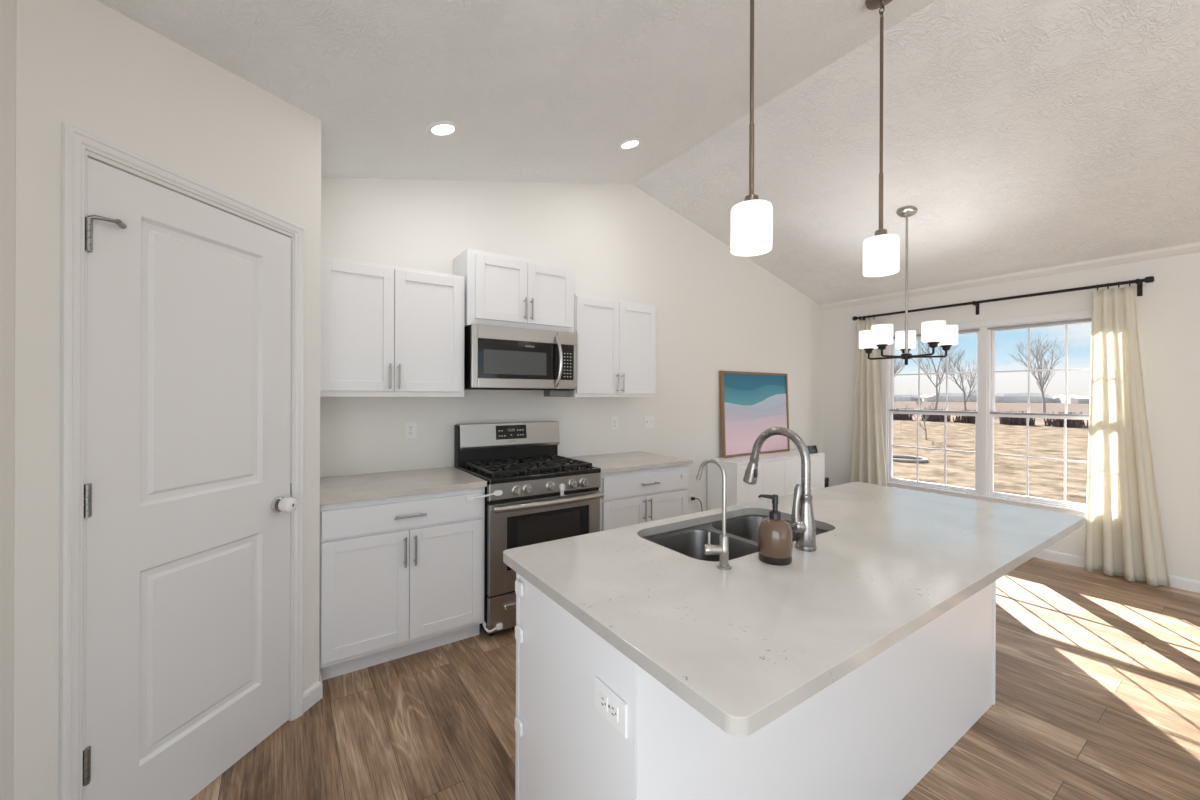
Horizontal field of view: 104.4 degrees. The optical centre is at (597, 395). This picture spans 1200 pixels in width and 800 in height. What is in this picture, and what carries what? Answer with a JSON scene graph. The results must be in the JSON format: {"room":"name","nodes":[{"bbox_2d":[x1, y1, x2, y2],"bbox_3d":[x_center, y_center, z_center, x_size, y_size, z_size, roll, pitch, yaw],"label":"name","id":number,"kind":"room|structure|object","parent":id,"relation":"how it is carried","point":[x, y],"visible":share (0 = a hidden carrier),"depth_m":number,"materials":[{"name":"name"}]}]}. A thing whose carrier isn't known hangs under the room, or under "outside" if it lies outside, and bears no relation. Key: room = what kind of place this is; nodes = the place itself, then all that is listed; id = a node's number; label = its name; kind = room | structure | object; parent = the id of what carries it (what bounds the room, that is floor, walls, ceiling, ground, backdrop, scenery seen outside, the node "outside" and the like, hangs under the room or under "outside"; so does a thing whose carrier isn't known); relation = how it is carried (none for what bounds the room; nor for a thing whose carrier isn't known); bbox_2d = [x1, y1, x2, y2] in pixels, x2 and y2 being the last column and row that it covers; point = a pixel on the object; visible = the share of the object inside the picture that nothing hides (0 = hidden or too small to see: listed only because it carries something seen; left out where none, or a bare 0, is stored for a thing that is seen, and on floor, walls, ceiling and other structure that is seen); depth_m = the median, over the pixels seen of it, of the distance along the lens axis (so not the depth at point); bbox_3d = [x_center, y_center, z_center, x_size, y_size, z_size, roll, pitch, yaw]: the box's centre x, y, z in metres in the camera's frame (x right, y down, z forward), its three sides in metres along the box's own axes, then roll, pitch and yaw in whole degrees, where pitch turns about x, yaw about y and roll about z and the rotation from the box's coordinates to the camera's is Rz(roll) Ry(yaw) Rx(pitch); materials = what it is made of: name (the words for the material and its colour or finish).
{"room":"kitchen","nodes":[
{"label":"kitchen","id":0,"kind":"room"},
{"bbox_2d":[0,0,15,799],"bbox_3d":[-0.248,0.153,-0.726,0.100,2.539,7.274,0,0,-34],"label":"wall","id":1,"kind":"structure","parent":0,"point":[7,7],"depth_m":1.14,"materials":[{"name":"white paint"}]},
{"bbox_2d":[13,0,320,799],"bbox_3d":[-1.425,0.064,1.669,0.100,2.708,0.992,0,0,11],"label":"wall","id":2,"kind":"structure","parent":0,"point":[86,65],"depth_m":1.29,"materials":[{"name":"white paint"}]},
{"bbox_2d":[59,122,304,799],"bbox_3d":[-1.419,0.330,1.659,0.118,2.134,0.802,0,0,11],"label":"trim","id":3,"kind":"structure","parent":2,"relation":"attached to","point":[74,140],"depth_m":1.29,"materials":[{"name":"white paint"}]},
{"bbox_2d":[83,158,297,799],"bbox_3d":[-1.361,0.357,1.646,0.113,2.058,0.707,0,0,11],"label":"door","id":4,"kind":"structure","parent":2,"relation":"in","point":[188,502],"depth_m":1.56,"materials":[{"name":"white paint"}]},
{"bbox_2d":[303,669,322,712],"bbox_3d":[-1.302,1.355,2.154,0.059,0.085,0.220,0,0,-14],"label":"baseboard","id":5,"kind":"structure","parent":2,"relation":"attached to","point":[312,695],"depth_m":2.10,"materials":[{"name":"white paint"}]},
{"bbox_2d":[320,177,822,513],"bbox_3d":[0.509,-0.211,4.235,5.343,3.273,0.100,0,0,-34],"label":"wall","id":6,"kind":"structure","parent":0,"point":[717,309],"depth_m":3.82,"materials":[{"name":"white paint"}]},
{"bbox_2d":[320,256,464,396],"bbox_3d":[-1.228,-0.366,2.782,0.790,0.750,0.358,0,0,-34],"label":"upper cabinet","id":7,"kind":"object","parent":6,"relation":"attached to","point":[387,331],"visible":0.95,"depth_m":2.64,"materials":[{"name":"white paint"}]},
{"bbox_2d":[405,421,415,438],"bbox_3d":[-1.211,0.226,3.008,0.070,0.115,0.008,0,0,-34],"label":"wall outlet","id":8,"kind":"object","parent":6,"relation":"attached to","point":[410,426],"visible":1,"depth_m":3.01,"materials":[{"name":"white plastic"}]},
{"bbox_2d":[453,248,574,332],"bbox_3d":[-0.561,-0.680,3.232,0.782,0.482,0.358,0,0,-34],"label":"upper cabinet","id":9,"kind":"object","parent":6,"relation":"attached to","point":[503,290],"visible":0.98,"depth_m":3.08,"materials":[{"name":"white paint"}]},
{"bbox_2d":[464,324,577,396],"bbox_3d":[-0.545,-0.214,3.192,0.760,0.446,0.441,0,0,-34],"label":"microwave","id":10,"kind":"object","parent":9,"relation":"attached to","point":[495,357],"visible":0.99,"depth_m":3.03,"materials":[{"name":"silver metal"}]},
{"bbox_2d":[570,293,655,396],"bbox_3d":[0.085,-0.359,3.669,0.772,0.747,0.358,0,0,-34],"label":"upper cabinet","id":11,"kind":"object","parent":6,"relation":"attached to","point":[616,345],"visible":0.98,"depth_m":3.52,"materials":[{"name":"white paint"}]},
{"bbox_2d":[611,417,617,429],"bbox_3d":[0.141,0.239,3.922,0.070,0.115,0.008,0,0,-34],"label":"wall outlet","id":12,"kind":"object","parent":6,"relation":"attached to","point":[614,420],"visible":1,"depth_m":3.92,"materials":[{"name":"white plastic"}]},
{"bbox_2d":[644,415,653,428],"bbox_3d":[0.459,0.238,4.132,0.116,0.115,0.016,0,0,-34],"label":"light switch","id":13,"kind":"object","parent":6,"relation":"attached to","point":[648,420],"visible":1,"depth_m":4.14,"materials":[{"name":"white plastic"}]},
{"bbox_2d":[689,494,693,506],"bbox_3d":[0.893,1.002,4.432,0.070,0.115,0.008,0,0,-34],"label":"wall outlet","id":14,"kind":"object","parent":6,"relation":"attached to","point":[691,502],"visible":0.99,"depth_m":4.43,"materials":[{"name":"white plastic"}]},
{"bbox_2d":[96,0,1199,304],"bbox_3d":[2.289,-1.511,1.044,6.276,0.920,7.374,0,0,-34],"label":"ceiling","id":15,"kind":"structure","parent":0,"point":[1021,135],"depth_m":2.53,"materials":[{"name":"white paint"}]},
{"bbox_2d":[426,121,458,136],"bbox_3d":[-0.814,-1.399,2.445,0.164,0.046,0.168,0,0,-34],"label":"recessed light","id":16,"kind":"object","parent":15,"relation":"in","point":[441,128],"visible":1,"depth_m":2.44,"materials":[{"name":"white plastic"}]},
{"bbox_2d":[618,138,641,149],"bbox_3d":[0.217,-1.693,3.137,0.164,0.046,0.168,0,0,-34],"label":"recessed light","id":17,"kind":"object","parent":15,"relation":"in","point":[628,144],"visible":1,"depth_m":3.13,"materials":[{"name":"white plastic"}]},
{"bbox_2d":[731,0,772,255],"bbox_3d":[0.529,-1.032,1.598,0.137,1.070,0.137,0,0,-34],"label":"pendant light","id":18,"kind":"object","parent":15,"relation":"hanging from","point":[751,219],"visible":1,"depth_m":1.57,"materials":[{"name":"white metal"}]},
{"bbox_2d":[863,0,899,276],"bbox_3d":[1.236,-1.147,2.027,0.137,1.231,0.137,0,0,-34],"label":"pendant light","id":19,"kind":"object","parent":15,"relation":"hanging from","point":[881,252],"visible":1,"depth_m":2.02,"materials":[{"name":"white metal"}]},
{"bbox_2d":[859,206,957,364],"bbox_3d":[2.396,-0.849,3.643,0.654,1.225,0.644,0,0,-34],"label":"chandelier","id":20,"kind":"object","parent":15,"relation":"hanging from","point":[935,333],"visible":1,"depth_m":3.56,"materials":[{"name":"white glass"}]},
{"bbox_2d":[190,557,1199,799],"bbox_3d":[2.256,1.462,1.030,6.226,0.100,7.374,0,0,-34],"label":"floor","id":21,"kind":"structure","parent":0,"point":[1097,696],"depth_m":2.02,"materials":[{"name":"wood"}]},
{"bbox_2d":[319,487,484,680],"bbox_3d":[-1.139,0.957,2.662,0.811,0.884,0.663,0,0,-34],"label":"base cabinet","id":22,"kind":"object","parent":21,"relation":"on","point":[401,576],"visible":0.95,"depth_m":2.39,"materials":[{"name":"white paint"}]},
{"bbox_2d":[320,467,486,504],"bbox_3d":[-1.143,0.499,2.669,0.815,0.030,0.646,0,0,-34],"label":"countertop","id":23,"kind":"structure","parent":22,"relation":"on","point":[358,487],"depth_m":2.55,"materials":[{"name":"stone"}]},
{"bbox_2d":[466,490,502,501],"bbox_3d":[-0.636,0.565,2.611,0.204,0.050,0.026,0,0,-20],"label":"strap","id":24,"kind":"object","parent":22,"relation":"attached to","point":[497,492],"visible":1,"depth_m":2.61,"materials":[{"name":"white plastic"}]},
{"bbox_2d":[454,421,603,635],"bbox_3d":[-0.458,0.799,3.072,0.760,1.205,0.732,0,0,-34],"label":"gas range","id":25,"kind":"object","parent":21,"relation":"on","point":[547,496],"visible":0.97,"depth_m":2.87,"materials":[{"name":"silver metal"}]},
{"bbox_2d":[482,621,502,631],"bbox_3d":[-0.606,1.319,2.666,0.096,0.036,0.089,0,0,-34],"label":"strap","id":26,"kind":"object","parent":25,"relation":"attached to","point":[499,626],"visible":0.98,"depth_m":2.64,"materials":[{"name":"white plastic"}]},
{"bbox_2d":[458,459,600,484],"bbox_3d":[-0.456,0.491,3.070,0.760,0.034,0.585,0,0,-34],"label":"cooktop","id":27,"kind":"object","parent":25,"relation":"in","point":[548,475],"depth_m":2.87,"materials":[{"name":"black metal"}]},
{"bbox_2d":[487,490,603,596],"bbox_3d":[-0.286,0.882,2.817,0.754,0.516,0.116,0,0,-34],"label":"oven","id":28,"kind":"object","parent":25,"relation":"in","point":[524,521],"depth_m":2.75,"materials":[{"name":"silver glass"}]},
{"bbox_2d":[599,464,687,530],"bbox_3d":[0.185,0.962,3.557,0.840,0.884,0.663,0,0,-34],"label":"base cabinet","id":29,"kind":"object","parent":21,"relation":"on","point":[633,497],"visible":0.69,"depth_m":3.29,"materials":[{"name":"white paint"}]},
{"bbox_2d":[567,451,692,473],"bbox_3d":[0.190,0.505,3.570,0.861,0.030,0.646,0,0,-34],"label":"countertop","id":30,"kind":"structure","parent":29,"relation":"on","point":[637,460],"depth_m":3.48,"materials":[{"name":"stone"}]},
{"bbox_2d":[514,572,995,799],"bbox_3d":[0.778,0.965,1.786,2.108,0.883,0.605,0,0,-34],"label":"kitchen island","id":31,"kind":"object","parent":21,"relation":"on","point":[877,730],"visible":0.56,"depth_m":1.31,"materials":[{"name":"white paint"}]},
{"bbox_2d":[594,676,626,737],"bbox_3d":[0.026,0.689,1.031,0.008,0.073,0.121,0,0,-34],"label":"wall outlet","id":32,"kind":"object","parent":31,"relation":"attached to","point":[609,704],"visible":1,"depth_m":1.02,"materials":[{"name":"white plastic"}]},
{"bbox_2d":[600,691,607,711],"bbox_3d":[0.013,0.689,1.046,0.003,0.033,0.029,0,0,-34],"label":"receptacle","id":33,"kind":"object","parent":32,"relation":"attached to","point":[603,694],"depth_m":1.04,"materials":[{"name":"white plastic"}]},
{"bbox_2d":[610,701,617,722],"bbox_3d":[0.035,0.689,1.014,0.003,0.033,0.029,0,0,-34],"label":"receptacle","id":34,"kind":"object","parent":32,"relation":"attached to","point":[613,704],"depth_m":1.01,"materials":[{"name":"white plastic"}]},
{"bbox_2d":[503,482,1083,736],"bbox_3d":[0.846,0.507,1.682,2.157,0.030,0.922,0,0,-34],"label":"island countertop","id":35,"kind":"structure","parent":31,"relation":"on","point":[744,645],"depth_m":1.19,"materials":[{"name":"stone"}]},
{"bbox_2d":[696,459,730,569],"bbox_3d":[0.323,0.338,1.342,0.119,0.304,0.064,0,0,42],"label":"filter faucet","id":36,"kind":"object","parent":35,"relation":"on","point":[722,549],"visible":1,"depth_m":1.32,"materials":[{"name":"silver metal"}]},
{"bbox_2d":[642,514,827,561],"bbox_3d":[0.515,0.623,1.703,0.756,0.203,0.429,0,0,-34],"label":"sink","id":37,"kind":"object","parent":35,"relation":"in","point":[742,531],"visible":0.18,"depth_m":1.80,"materials":[{"name":"metal"}]},
{"bbox_2d":[758,494,792,565],"bbox_3d":[0.527,0.392,1.383,0.097,0.198,0.097,0,0,43],"label":"soap dispenser","id":38,"kind":"object","parent":35,"relation":"on","point":[775,536],"visible":1,"depth_m":1.35,"materials":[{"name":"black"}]},
{"bbox_2d":[743,427,816,551],"bbox_3d":[0.601,0.299,1.573,0.085,0.384,0.272,0,0,-34],"label":"faucet","id":39,"kind":"object","parent":35,"relation":"on","point":[802,523],"visible":0.99,"depth_m":1.48,"materials":[{"name":"grey metal"}]},
{"bbox_2d":[707,450,824,509],"bbox_3d":[1.765,1.016,4.792,1.438,0.788,0.360,0,0,-34],"label":"base cabinet","id":40,"kind":"object","parent":21,"relation":"on","point":[779,473],"visible":0.44,"depth_m":4.51,"materials":[{"name":"white paint"}]},
{"bbox_2d":[719,371,789,457],"bbox_3d":[1.678,0.190,4.919,1.080,0.864,0.075,0,0,-34],"label":"framed painting","id":41,"kind":"object","parent":40,"relation":"on","point":[751,403],"visible":0.93,"depth_m":4.85,"materials":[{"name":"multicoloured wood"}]},
{"bbox_2d":[807,445,817,453],"bbox_3d":[2.293,0.583,5.006,0.170,0.082,0.072,0,0,-34],"label":"smart display","id":42,"kind":"object","parent":40,"relation":"on","point":[812,449],"visible":0.73,"depth_m":4.98,"materials":[{"name":"black plastic"}]},
{"bbox_2d":[825,477,828,486],"bbox_3d":[2.446,1.160,5.187,0.106,0.505,0.236,0,0,-34],"label":"waste bin","id":43,"kind":"object","parent":21,"relation":"on","point":[826,478],"visible":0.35,"depth_m":5.09,"materials":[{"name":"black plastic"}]},
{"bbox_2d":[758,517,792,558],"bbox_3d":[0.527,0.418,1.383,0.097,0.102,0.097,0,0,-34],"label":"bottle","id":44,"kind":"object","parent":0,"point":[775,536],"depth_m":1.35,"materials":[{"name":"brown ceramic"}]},
{"bbox_2d":[822,252,1199,580],"bbox_3d":[4.792,0.172,2.801,0.150,2.540,7.274,0,0,-34],"label":"wall","id":45,"kind":"structure","parent":0,"point":[1168,309],"depth_m":3.56,"materials":[{"name":"white paint"}]},
{"bbox_2d":[887,327,979,494],"bbox_3d":[3.432,0.151,4.774,0.114,1.598,0.823,0,0,-34],"label":"window","id":46,"kind":"structure","parent":45,"relation":"in","point":[890,348],"depth_m":4.75,"materials":[{"name":"white plastic"}]},
{"bbox_2d":[881,309,1091,518],"bbox_3d":[3.661,0.155,4.412,0.140,1.715,1.800,0,0,-34],"label":"trim","id":47,"kind":"structure","parent":45,"relation":"attached to","point":[983,325],"depth_m":4.38,"materials":[{"name":"white paint"}]},
{"bbox_2d":[852,276,1153,320],"bbox_3d":[3.556,-0.829,4.404,0.108,0.128,2.218,0,0,-34],"label":"curtain rod","id":48,"kind":"object","parent":45,"relation":"attached to","point":[1139,282],"visible":0.91,"depth_m":4.05,"materials":[{"name":"black metal"}]},
{"bbox_2d":[850,314,886,485],"bbox_3d":[2.995,0.257,5.154,0.109,2.292,0.429,0,0,-34],"label":"curtain","id":49,"kind":"object","parent":48,"relation":"hanging from","point":[868,465],"visible":0.74,"depth_m":5.15,"materials":[{"name":"white fabric"}]},
{"bbox_2d":[1085,280,1170,586],"bbox_3d":[4.062,0.262,3.576,0.133,2.292,0.431,0,0,-34],"label":"curtain","id":50,"kind":"object","parent":48,"relation":"hanging from","point":[1124,533],"visible":1,"depth_m":3.60,"materials":[{"name":"white fabric"}]},
{"bbox_2d":[821,242,1199,309],"bbox_3d":[4.741,-1.060,2.703,0.052,0.061,7.174,0,0,-34],"label":"trim","id":51,"kind":"structure","parent":45,"relation":"attached to","point":[1193,247],"depth_m":4.05,"materials":[{"name":"white paint"}]},
{"bbox_2d":[986,317,1091,509],"bbox_3d":[3.916,0.153,4.057,0.114,1.598,0.807,0,0,-34],"label":"window","id":52,"kind":"structure","parent":45,"relation":"in","point":[991,413],"depth_m":4.16,"materials":[{"name":"white plastic"}]},
{"bbox_2d":[1034,549,1199,592],"bbox_3d":[4.747,1.380,2.714,0.013,0.085,7.174,0,0,-34],"label":"baseboard","id":53,"kind":"structure","parent":45,"relation":"attached to","point":[1187,584],"depth_m":3.84,"materials":[{"name":"white paint"}]},
{"label":"outside","id":54,"kind":"structure","parent":0,"visible":0},
{"bbox_2d":[894,401,1088,425],"bbox_3d":[130.620,2.511,221.043,376.000,0.150,620.000,0,0,-34],"label":"ground","id":55,"kind":"structure","parent":54,"point":[1077,408],"depth_m":83.38,"materials":[{"name":"beige"}]},
{"bbox_2d":[894,358,904,376],"bbox_3d":[37.703,-1.843,59.849,3.692,7.871,5.477,0,0,24],"label":"bare tree","id":56,"kind":"object","parent":55,"relation":"on","point":[896,361],"visible":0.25,"depth_m":58.73,"materials":[{"name":"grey plant"}]},
{"bbox_2d":[911,338,960,409],"bbox_3d":[41.221,-2.868,56.551,5.919,9.947,5.571,0,0,27],"label":"bare tree","id":57,"kind":"object","parent":55,"relation":"on","point":[928,348],"visible":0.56,"depth_m":56.74,"materials":[{"name":"brown plant"}]},
{"bbox_2d":[940,351,976,410],"bbox_3d":[38.817,-1.565,49.238,4.253,7.309,4.174,0,0,-38],"label":"bare tree","id":58,"kind":"object","parent":55,"relation":"on","point":[958,369],"visible":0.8,"depth_m":49.26,"materials":[{"name":"brown plant"}]},
{"bbox_2d":[894,391,1089,403],"bbox_3d":[108.977,0.256,211.238,24.860,4.367,308.000,0,0,-34],"label":"woods","id":59,"kind":"object","parent":55,"relation":"on","point":[952,397],"visible":0.2,"depth_m":155.76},
{"bbox_2d":[1007,332,1073,412],"bbox_3d":[45.241,-2.319,48.432,5.278,8.874,4.678,0,0,22],"label":"bare tree","id":60,"kind":"object","parent":55,"relation":"on","point":[1041,383],"visible":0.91,"depth_m":47.57,"materials":[{"name":"brown plant"}]},
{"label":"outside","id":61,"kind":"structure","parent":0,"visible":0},
{"bbox_2d":[893,419,1088,503],"bbox_3d":[12.167,2.027,26.332,38.336,0.150,150.000,0,0,-34],"label":"ground","id":62,"kind":"structure","parent":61,"point":[1046,477],"depth_m":14.64,"materials":[{"name":"beige soil"}]},
{"bbox_2d":[893,408,913,419],"bbox_3d":[24.752,1.538,38.118,1.759,1.024,1.922,0,0,-34],"label":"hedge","id":63,"kind":"object","parent":62,"relation":"on","point":[895,416],"visible":0.6,"depth_m":37.65,"materials":[{"name":"brown plant"}]},
{"bbox_2d":[893,455,927,462],"bbox_3d":[9.168,1.900,13.925,1.200,0.100,1.200,0,0,-34],"label":"log","id":64,"kind":"object","parent":62,"relation":"on","point":[912,458],"visible":0.66,"depth_m":13.54,"materials":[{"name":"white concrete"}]},
{"bbox_2d":[904,393,938,439],"bbox_3d":[14.350,0.891,20.717,1.048,2.184,1.383,0,0,-34],"label":"bare tree","id":65,"kind":"object","parent":62,"relation":"on","point":[926,417],"visible":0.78,"depth_m":20.52,"materials":[{"name":"brown plant"}]},
{"bbox_2d":[921,408,950,421],"bbox_3d":[26.202,1.540,36.082,1.584,1.030,1.948,0,0,-34],"label":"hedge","id":66,"kind":"object","parent":62,"relation":"on","point":[936,418],"visible":0.52,"depth_m":35.73,"materials":[{"name":"brown plant"}]},
{"bbox_2d":[953,409,975,422],"bbox_3d":[27.023,1.544,33.785,1.951,1.024,1.624,0,0,29],"label":"clump","id":67,"kind":"object","parent":62,"relation":"on","point":[960,419],"visible":0.46,"depth_m":33.68,"materials":[{"name":"red plant"}]},
{"bbox_2d":[999,410,1034,424],"bbox_3d":[28.649,1.554,31.899,1.557,1.027,1.942,0,0,-34],"label":"clump","id":68,"kind":"object","parent":62,"relation":"on","point":[1003,420],"visible":0.68,"depth_m":31.59,"materials":[{"name":"red plant"}]},
{"bbox_2d":[1044,412,1087,427],"bbox_3d":[30.013,1.560,29.880,1.554,1.023,1.914,0,0,-14],"label":"clump","id":69,"kind":"object","parent":62,"relation":"on","point":[1056,422],"visible":0.54,"depth_m":29.66,"materials":[{"name":"red plant"}]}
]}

